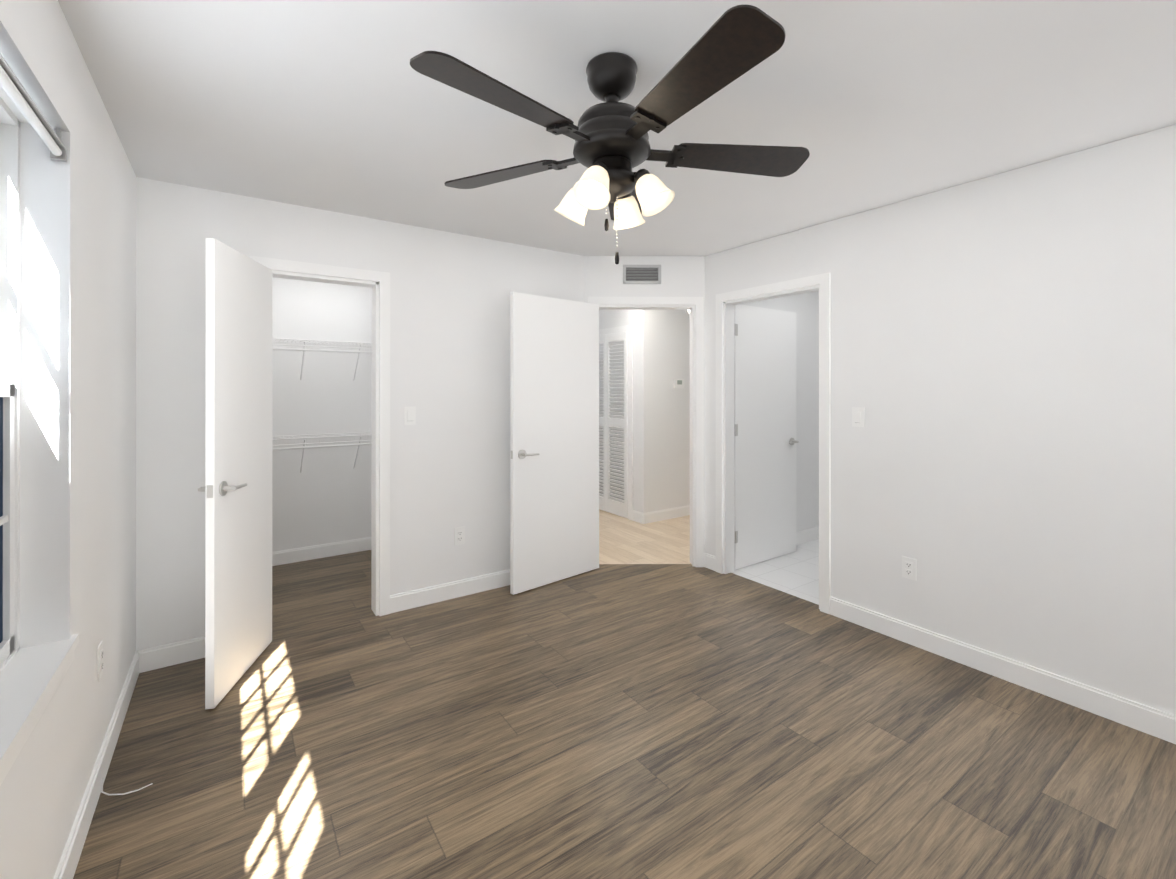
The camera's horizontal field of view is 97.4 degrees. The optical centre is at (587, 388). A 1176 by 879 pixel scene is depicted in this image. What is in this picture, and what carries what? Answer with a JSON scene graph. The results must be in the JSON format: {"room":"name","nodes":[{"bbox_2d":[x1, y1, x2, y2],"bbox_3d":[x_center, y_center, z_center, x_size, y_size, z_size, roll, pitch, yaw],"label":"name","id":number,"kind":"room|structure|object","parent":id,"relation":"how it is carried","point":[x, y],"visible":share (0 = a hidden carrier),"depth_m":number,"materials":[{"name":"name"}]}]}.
{"room":"empty bedroom","nodes":[
{"label":"empty bedroom","id":0,"kind":"room"},
{"bbox_2d":[0,0,135,878],"bbox_3d":[-1.528,0.178,1.394,0.162,2.440,5.760,0,0,-35],"label":"wall","id":1,"kind":"structure","parent":0,"point":[78,392],"depth_m":1.50,"materials":[{"name":"paint"}]},
{"bbox_2d":[0,97,78,785],"bbox_3d":[-1.043,0.024,0.702,0.180,1.535,1.890,0,0,-35],"label":"window","id":2,"kind":"structure","parent":1,"relation":"in","point":[9,384],"depth_m":1.40,"materials":[{"name":"white plastic"}]},
{"bbox_2d":[0,53,66,161],"bbox_3d":[-0.999,-0.698,0.733,0.032,0.089,1.822,0,0,-35],"label":"roller blind","id":3,"kind":"object","parent":2,"relation":"attached to","point":[16,91],"visible":1,"depth_m":1.25,"materials":[{"name":"white fabric"}]},
{"bbox_2d":[97,640,102,681],"bbox_3d":[-1.726,0.965,1.831,0.009,0.116,0.072,0,0,-35],"label":"electrical outlet","id":4,"kind":"object","parent":1,"relation":"attached to","point":[99,660],"visible":1,"depth_m":1.82,"materials":[{"name":"white plastic"}]},
{"bbox_2d":[54,649,145,878],"bbox_3d":[-1.052,1.344,0.858,0.014,0.107,4.100,0,0,-35],"label":"baseboard","id":5,"kind":"structure","parent":1,"relation":"attached to","point":[68,863],"depth_m":1.76,"materials":[{"name":"white wood"}]},
{"bbox_2d":[272,277,371,551],"bbox_3d":[-2.234,0.181,4.334,2.020,2.440,0.120,0,0,-35],"label":"wall","id":6,"kind":"structure","parent":0,"point":[323,497],"depth_m":4.26,"materials":[{"name":"paint"}]},
{"bbox_2d":[272,537,370,565],"bbox_3d":[-2.245,1.347,4.243,1.900,0.107,0.014,0,0,-35],"label":"baseboard","id":7,"kind":"structure","parent":6,"relation":"attached to","point":[363,544],"depth_m":4.26,"materials":[{"name":"white wood"}]},
{"bbox_2d":[272,338,371,472],"bbox_3d":[-2.162,0.155,4.125,1.863,1.058,0.305,0,0,-35],"label":"closet shelf","id":8,"kind":"object","parent":6,"relation":"attached to","point":[304,341],"visible":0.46,"depth_m":4.08,"materials":[{"name":"white metal"}]},
{"bbox_2d":[136,177,583,650],"bbox_3d":[-1.134,0.180,3.368,2.730,2.440,0.120,0,0,-35],"label":"wall","id":9,"kind":"structure","parent":0,"point":[450,292],"depth_m":3.24,"materials":[{"name":"paint"}]},
{"bbox_2d":[146,636,204,670],"bbox_3d":[-2.014,1.345,2.677,0.438,0.107,0.014,0,0,-35],"label":"baseboard","id":10,"kind":"structure","parent":9,"relation":"attached to","point":[175,653],"depth_m":2.62,"materials":[{"name":"white wood"}]},
{"bbox_2d":[198,238,271,708],"bbox_3d":[-1.714,0.370,2.539,0.309,2.042,0.588,0,0,-35],"label":"closet door","id":11,"kind":"structure","parent":9,"relation":"in","point":[237,489],"depth_m":2.44,"materials":[{"name":"white wood"}]},
{"bbox_2d":[250,256,389,615],"bbox_3d":[-1.572,0.341,3.064,0.729,2.117,0.158,0,0,-35],"label":"door frame","id":12,"kind":"structure","parent":9,"relation":"attached to","point":[378,282],"depth_m":3.18,"materials":[{"name":"white wood"}]},
{"bbox_2d":[404,407,415,424],"bbox_3d":[-1.132,0.175,3.289,0.072,0.116,0.011,0,0,-35],"label":"light switch","id":13,"kind":"object","parent":9,"relation":"attached to","point":[409,415],"visible":1,"depth_m":3.29,"materials":[{"name":"white plastic"}]},
{"bbox_2d":[390,576,481,608],"bbox_3d":[-1.063,1.346,3.497,0.725,0.107,0.014,0,0,-35],"label":"baseboard","id":14,"kind":"structure","parent":9,"relation":"attached to","point":[461,586],"depth_m":3.37,"materials":[{"name":"white wood"}]},
{"bbox_2d":[454,526,464,544],"bbox_3d":[-0.862,0.993,3.476,0.072,0.116,0.009,0,0,-35],"label":"electrical outlet","id":15,"kind":"object","parent":9,"relation":"attached to","point":[459,535],"visible":1,"depth_m":3.47,"materials":[{"name":"white plastic"}]},
{"bbox_2d":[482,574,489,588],"bbox_3d":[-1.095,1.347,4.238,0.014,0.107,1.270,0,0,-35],"label":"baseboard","id":16,"kind":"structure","parent":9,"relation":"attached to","point":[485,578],"depth_m":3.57,"materials":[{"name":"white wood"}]},
{"bbox_2d":[58,0,1175,255],"bbox_3d":[0.424,-1.100,3.583,5.862,0.120,7.500,0,0,-35],"label":"ceiling","id":17,"kind":"structure","parent":0,"point":[340,106],"depth_m":1.86,"materials":[{"name":"paint"}]},
{"bbox_2d":[410,5,809,263],"bbox_3d":[0.075,-0.721,1.640,1.285,0.642,1.278,0,0,-35],"label":"ceiling fan","id":18,"kind":"object","parent":17,"relation":"hanging from","point":[612,147],"visible":1,"depth_m":1.57,"materials":[{"name":"brown metal"}]},
{"bbox_2d":[73,509,1175,878],"bbox_3d":[0.339,1.400,3.582,5.800,0.001,7.200,0,0,-35],"label":"floor","id":19,"kind":"structure","parent":0,"point":[645,722],"depth_m":1.99,"materials":[{"name":"brown wood"}]},
{"bbox_2d":[101,778,152,794],"bbox_3d":[-1.612,1.377,1.808,0.143,0.040,0.084,0,0,-35],"label":"cable","id":20,"kind":"object","parent":19,"relation":"on","point":[122,793],"visible":1,"depth_m":1.79,"materials":[{"name":"white plastic"}]},
{"bbox_2d":[638,505,689,523],"bbox_3d":[1.273,1.349,5.824,1.714,0.107,0.014,0,0,-35],"label":"baseboard","id":21,"kind":"structure","parent":19,"relation":"on","point":[643,518],"depth_m":5.49,"materials":[{"name":"white wood"}]},
{"bbox_2d":[584,256,704,552],"bbox_3d":[0.442,0.180,4.120,0.951,2.440,0.120,0,0,0],"label":"wall","id":22,"kind":"structure","parent":0,"point":[682,276],"depth_m":4.06,"materials":[{"name":"paint"}]},
{"bbox_2d":[510,292,598,594],"bbox_3d":[-0.207,0.371,3.744,0.795,2.042,0.194,0,0,-35],"label":"entry door","id":23,"kind":"structure","parent":22,"relation":"in","point":[554,439],"depth_m":3.71,"materials":[{"name":"white wood"}]},
{"bbox_2d":[623,265,660,283],"bbox_3d":[0.424,-0.895,4.056,0.300,0.150,0.008,0,0,0],"label":"air vent","id":24,"kind":"object","parent":22,"relation":"in","point":[641,274],"visible":1,"depth_m":4.05,"materials":[{"name":"white metal"}]},
{"bbox_2d":[588,297,703,566],"bbox_3d":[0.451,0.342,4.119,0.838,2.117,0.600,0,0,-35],"label":"door frame","id":25,"kind":"structure","parent":22,"relation":"attached to","point":[695,305],"depth_m":4.04,"materials":[{"name":"white wood"}]},
{"bbox_2d":[599,310,689,512],"bbox_3d":[0.153,0.182,5.805,3.580,2.440,3.334,0,0,-35],"label":"wall","id":26,"kind":"structure","parent":0,"point":[661,420],"depth_m":5.50,"materials":[{"name":"paint"}]},
{"bbox_2d":[599,324,632,519],"bbox_3d":[-0.009,0.362,6.151,0.051,2.080,1.640,0,0,-35],"label":"door","id":27,"kind":"structure","parent":26,"relation":"attached to","point":[615,420],"depth_m":5.70,"materials":[{"name":"white wood"}]},
{"bbox_2d":[673,379,683,387],"bbox_3d":[0.989,-0.052,5.622,0.140,0.100,0.025,0,0,-35],"label":"thermostat","id":28,"kind":"object","parent":26,"relation":"attached to","point":[678,383],"visible":0.93,"depth_m":5.60,"materials":[{"name":"white plastic"}]},
{"bbox_2d":[741,291,818,531],"bbox_3d":[1.723,0.181,4.607,1.740,2.440,0.110,0,0,-35],"label":"wall","id":29,"kind":"structure","parent":0,"point":[805,307],"depth_m":4.70,"materials":[{"name":"paint"}]},
{"bbox_2d":[796,526,818,544],"bbox_3d":[2.133,1.348,4.813,0.850,0.107,0.014,0,0,-35],"label":"baseboard","id":30,"kind":"structure","parent":29,"relation":"attached to","point":[811,534],"depth_m":4.72,"materials":[{"name":"white wood"}]},
{"bbox_2d":[705,124,1175,715],"bbox_3d":[1.982,0.179,2.614,0.100,2.440,3.776,0,0,-35],"label":"wall","id":31,"kind":"structure","parent":0,"point":[1003,374],"depth_m":2.46,"materials":[{"name":"paint"}]},
{"bbox_2d":[734,304,798,569],"bbox_3d":[1.443,0.371,4.211,0.812,2.042,0.152,0,0,-35],"label":"bathroom door","id":32,"kind":"structure","parent":31,"relation":"in","point":[765,441],"depth_m":4.17,"materials":[{"name":"white wood"}]},
{"bbox_2d":[716,273,830,613],"bbox_3d":[1.291,0.341,3.614,0.138,2.117,0.911,0,0,-35],"label":"door frame","id":33,"kind":"structure","parent":31,"relation":"attached to","point":[725,302],"depth_m":3.75,"materials":[{"name":"white wood"}]},
{"bbox_2d":[852,407,864,426],"bbox_3d":[1.602,0.170,3.066,0.011,0.116,0.072,0,0,-35],"label":"light switch","id":34,"kind":"object","parent":31,"relation":"attached to","point":[858,416],"visible":1,"depth_m":3.06,"materials":[{"name":"white plastic"}]},
{"bbox_2d":[902,556,915,580],"bbox_3d":[1.761,0.988,2.836,0.009,0.116,0.072,0,0,-35],"label":"electrical outlet","id":35,"kind":"object","parent":31,"relation":"attached to","point":[908,568],"visible":1,"depth_m":2.83,"materials":[{"name":"white plastic"}]},
{"bbox_2d":[830,597,1175,743],"bbox_3d":[2.213,1.345,2.178,0.014,0.107,2.498,0,0,-35],"label":"baseboard","id":36,"kind":"structure","parent":31,"relation":"attached to","point":[1114,707],"depth_m":2.42,"materials":[{"name":"white wood"}]}
]}

